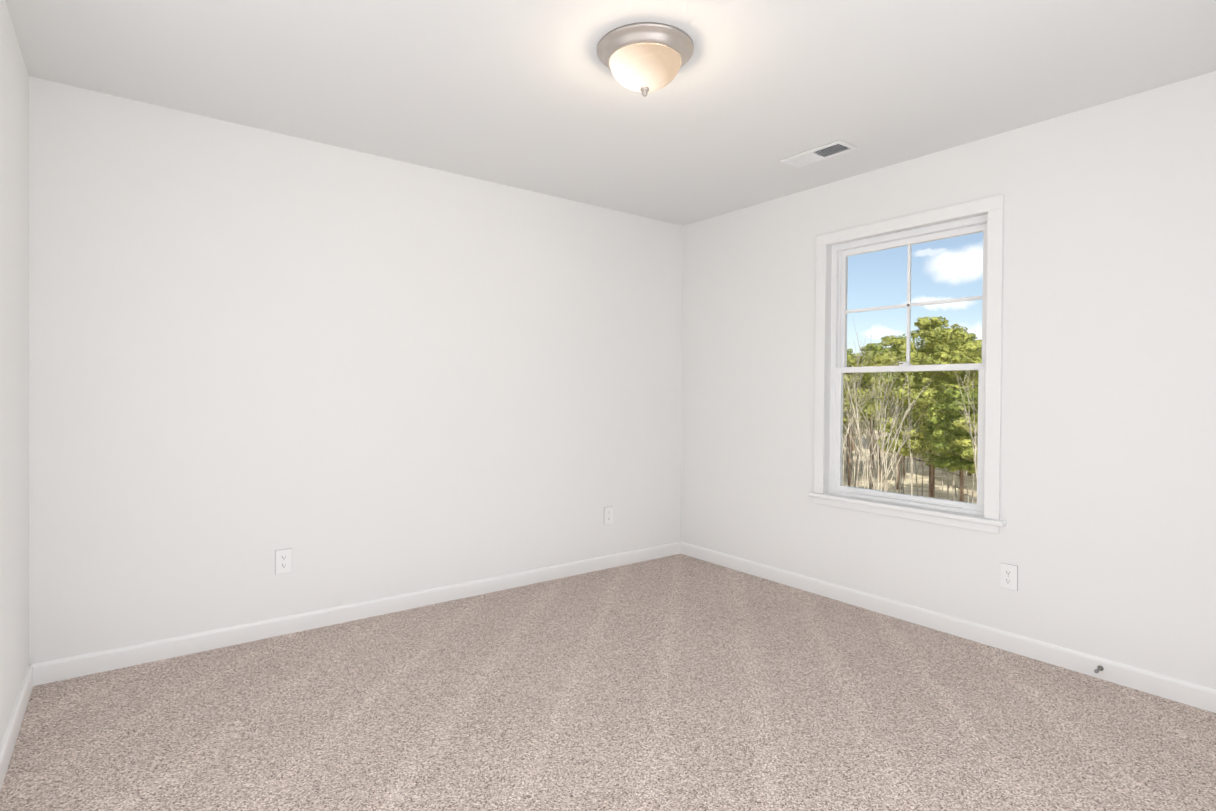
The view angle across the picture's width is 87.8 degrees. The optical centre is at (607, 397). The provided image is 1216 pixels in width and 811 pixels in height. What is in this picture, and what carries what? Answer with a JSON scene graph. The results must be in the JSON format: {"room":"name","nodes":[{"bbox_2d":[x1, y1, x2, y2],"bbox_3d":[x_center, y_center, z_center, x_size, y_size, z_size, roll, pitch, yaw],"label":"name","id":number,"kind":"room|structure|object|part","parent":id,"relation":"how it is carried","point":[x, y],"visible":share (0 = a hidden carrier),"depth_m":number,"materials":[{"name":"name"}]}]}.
{"room":"empty bedroom","nodes":[
{"label":"empty bedroom","id":0,"kind":"room"},
{"bbox_2d":[0,0,28,745],"bbox_3d":[-1.245,-0.040,0.992,0.160,2.440,3.750,0,1,-37],"label":"wall","id":1,"kind":"structure","parent":0,"point":[14,370],"depth_m":2.19,"materials":[{"name":"white paint"}]},
{"bbox_2d":[0,664,32,790],"bbox_3d":[-1.185,1.137,1.055,0.014,0.086,3.750,0,1,-37],"label":"baseboard","id":2,"kind":"structure","parent":1,"relation":"attached to","point":[12,729],"depth_m":2.14,"materials":[{"name":"white paint"}]},
{"bbox_2d":[29,76,682,663],"bbox_3d":[-0.931,-0.061,3.688,3.928,2.440,0.160,0,1,-37],"label":"wall","id":3,"kind":"structure","parent":0,"point":[349,376],"depth_m":3.15,"materials":[{"name":"white paint"}]},
{"bbox_2d":[275,548,291,574],"bbox_3d":[-1.587,0.802,3.095,0.074,0.118,0.009,0,1,-37],"label":"duplex electrical outlet","id":4,"kind":"object","parent":3,"relation":"attached to","point":[283,560],"visible":1,"depth_m":3.09,"materials":[{"name":"white plastic"}]},
{"bbox_2d":[32,542,680,685],"bbox_3d":[-0.888,1.117,3.630,3.608,0.086,0.014,0,1,-37],"label":"baseboard","id":5,"kind":"structure","parent":3,"relation":"attached to","point":[55,670],"depth_m":3.16,"materials":[{"name":"white paint"}]},
{"bbox_2d":[604,506,612,524],"bbox_3d":[0.005,0.804,4.308,0.074,0.118,0.009,0,1,-37],"label":"duplex electrical outlet","id":6,"kind":"object","parent":3,"relation":"attached to","point":[608,515],"visible":1,"depth_m":4.30,"materials":[{"name":"white plastic"}]},
{"bbox_2d":[0,554,1215,810],"bbox_3d":[0.243,1.242,2.145,3.928,0.120,4.070,0,1,-37],"label":"floor","id":7,"kind":"structure","parent":0,"point":[678,682],"depth_m":2.32,"materials":[{"name":"carpet"}]},
{"bbox_2d":[5,0,1215,225],"bbox_3d":[0.264,-1.318,2.122,3.928,0.120,4.070,0,1,-37],"label":"ceiling","id":8,"kind":"structure","parent":0,"point":[531,96],"depth_m":2.48,"materials":[{"name":"white paint"}]},
{"bbox_2d":[597,22,693,96],"bbox_3d":[0.134,-1.176,2.295,0.349,0.169,0.349,0,1,-37],"label":"flush-mount light","id":9,"kind":"object","parent":8,"relation":"attached to","point":[644,58],"visible":1,"depth_m":2.20,"materials":[{"name":"white glass"}]},
{"bbox_3d":[0.134,-1.169,2.295,0.257,0.097,0.257,0,1,-37],"label":"lamp shade","id":10,"kind":"part","parent":9,"relation":"part of","materials":[{"name":"white glass"}]},
{"bbox_2d":[780,140,856,167],"bbox_3d":[1.084,-1.255,3.271,0.155,0.012,0.355,0,1,-37],"label":"ceiling vent","id":11,"kind":"object","parent":8,"relation":"in","point":[826,151],"visible":1,"depth_m":3.26,"materials":[{"name":"white metal"}]},
{"bbox_2d":[681,71,1215,688],"bbox_3d":[1.752,-0.036,3.275,0.160,2.440,3.750,0,1,-37],"label":"wall","id":12,"kind":"structure","parent":0,"point":[1105,539],"depth_m":2.85,"materials":[{"name":"white paint"}]},
{"bbox_2d":[807,194,1006,533],"bbox_3d":[1.596,-0.163,3.425,0.177,1.603,1.069,0,1,-37],"label":"window","id":13,"kind":"structure","parent":12,"relation":"in","point":[993,206],"depth_m":3.36,"materials":[{"name":"white paint"}]},
{"bbox_3d":[1.557,0.606,3.406,0.094,0.065,1.069,0,1,-37],"label":"window stool apron","id":14,"kind":"part","parent":13,"relation":"part of","materials":[{"name":"white wood"}]},
{"bbox_3d":[1.633,-0.155,3.453,0.085,1.493,0.889,0,1,-37],"label":"vinyl window frame","id":15,"kind":"part","parent":13,"relation":"part of","materials":[{"name":"white plastic"}]},
{"bbox_3d":[1.612,0.191,3.442,0.004,0.676,0.765,0,1,-37],"label":"sash glass","id":16,"kind":"part","parent":13,"relation":"part of","materials":[{"name":"clear glass"}]},
{"bbox_3d":[1.608,0.180,3.439,0.038,0.753,0.821,0,1,-37],"label":"window sash","id":17,"kind":"part","parent":13,"relation":"part of","materials":[{"name":"white plastic"}]},
{"bbox_3d":[1.645,-0.505,3.457,0.028,0.725,0.821,0,1,-37],"label":"window sash","id":18,"kind":"part","parent":13,"relation":"part of","materials":[{"name":"white plastic"}]},
{"bbox_3d":[1.645,-0.505,3.457,0.004,0.669,0.765,0,1,-37],"label":"sash glass","id":19,"kind":"part","parent":13,"relation":"part of","materials":[{"name":"clear glass"}]},
{"bbox_2d":[680,542,1215,712],"bbox_3d":[1.673,1.140,3.233,0.014,0.086,3.750,0,1,-37],"label":"baseboard","id":20,"kind":"structure","parent":12,"relation":"attached to","point":[1178,690],"depth_m":3.02,"materials":[{"name":"white paint"}]},
{"bbox_2d":[1094,665,1103,672],"bbox_3d":[2.064,1.145,2.662,0.059,0.022,0.021,0,1,-37],"label":"spring door stop","id":21,"kind":"object","parent":20,"relation":"attached to","point":[1099,668],"visible":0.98,"depth_m":2.67,"materials":[{"name":"silver metal"}]},
{"bbox_2d":[1000,563,1017,590],"bbox_3d":[1.880,0.841,2.967,0.009,0.118,0.074,0,1,-37],"label":"duplex electrical outlet","id":22,"kind":"object","parent":12,"relation":"attached to","point":[1009,576],"visible":1,"depth_m":2.96,"materials":[{"name":"white plastic"}]},
{"label":"outside","id":23,"kind":"structure","parent":0,"visible":0},
{"bbox_2d":[842,429,976,503],"bbox_3d":[104.215,7.768,141.986,330.000,0.001,400.000,0,1,-37],"label":"ground","id":24,"kind":"structure","parent":23,"point":[938,488],"depth_m":61.02,"materials":[{"name":"beige soil"}]},
{"bbox_2d":[842,316,981,502],"bbox_3d":[33.638,-0.700,108.037,135.301,18.422,158.954,0,1,-37],"label":"trees","id":25,"kind":"object","parent":24,"relation":"on","point":[936,337],"depth_m":35.98,"materials":[{"name":"green plant"}]}
]}

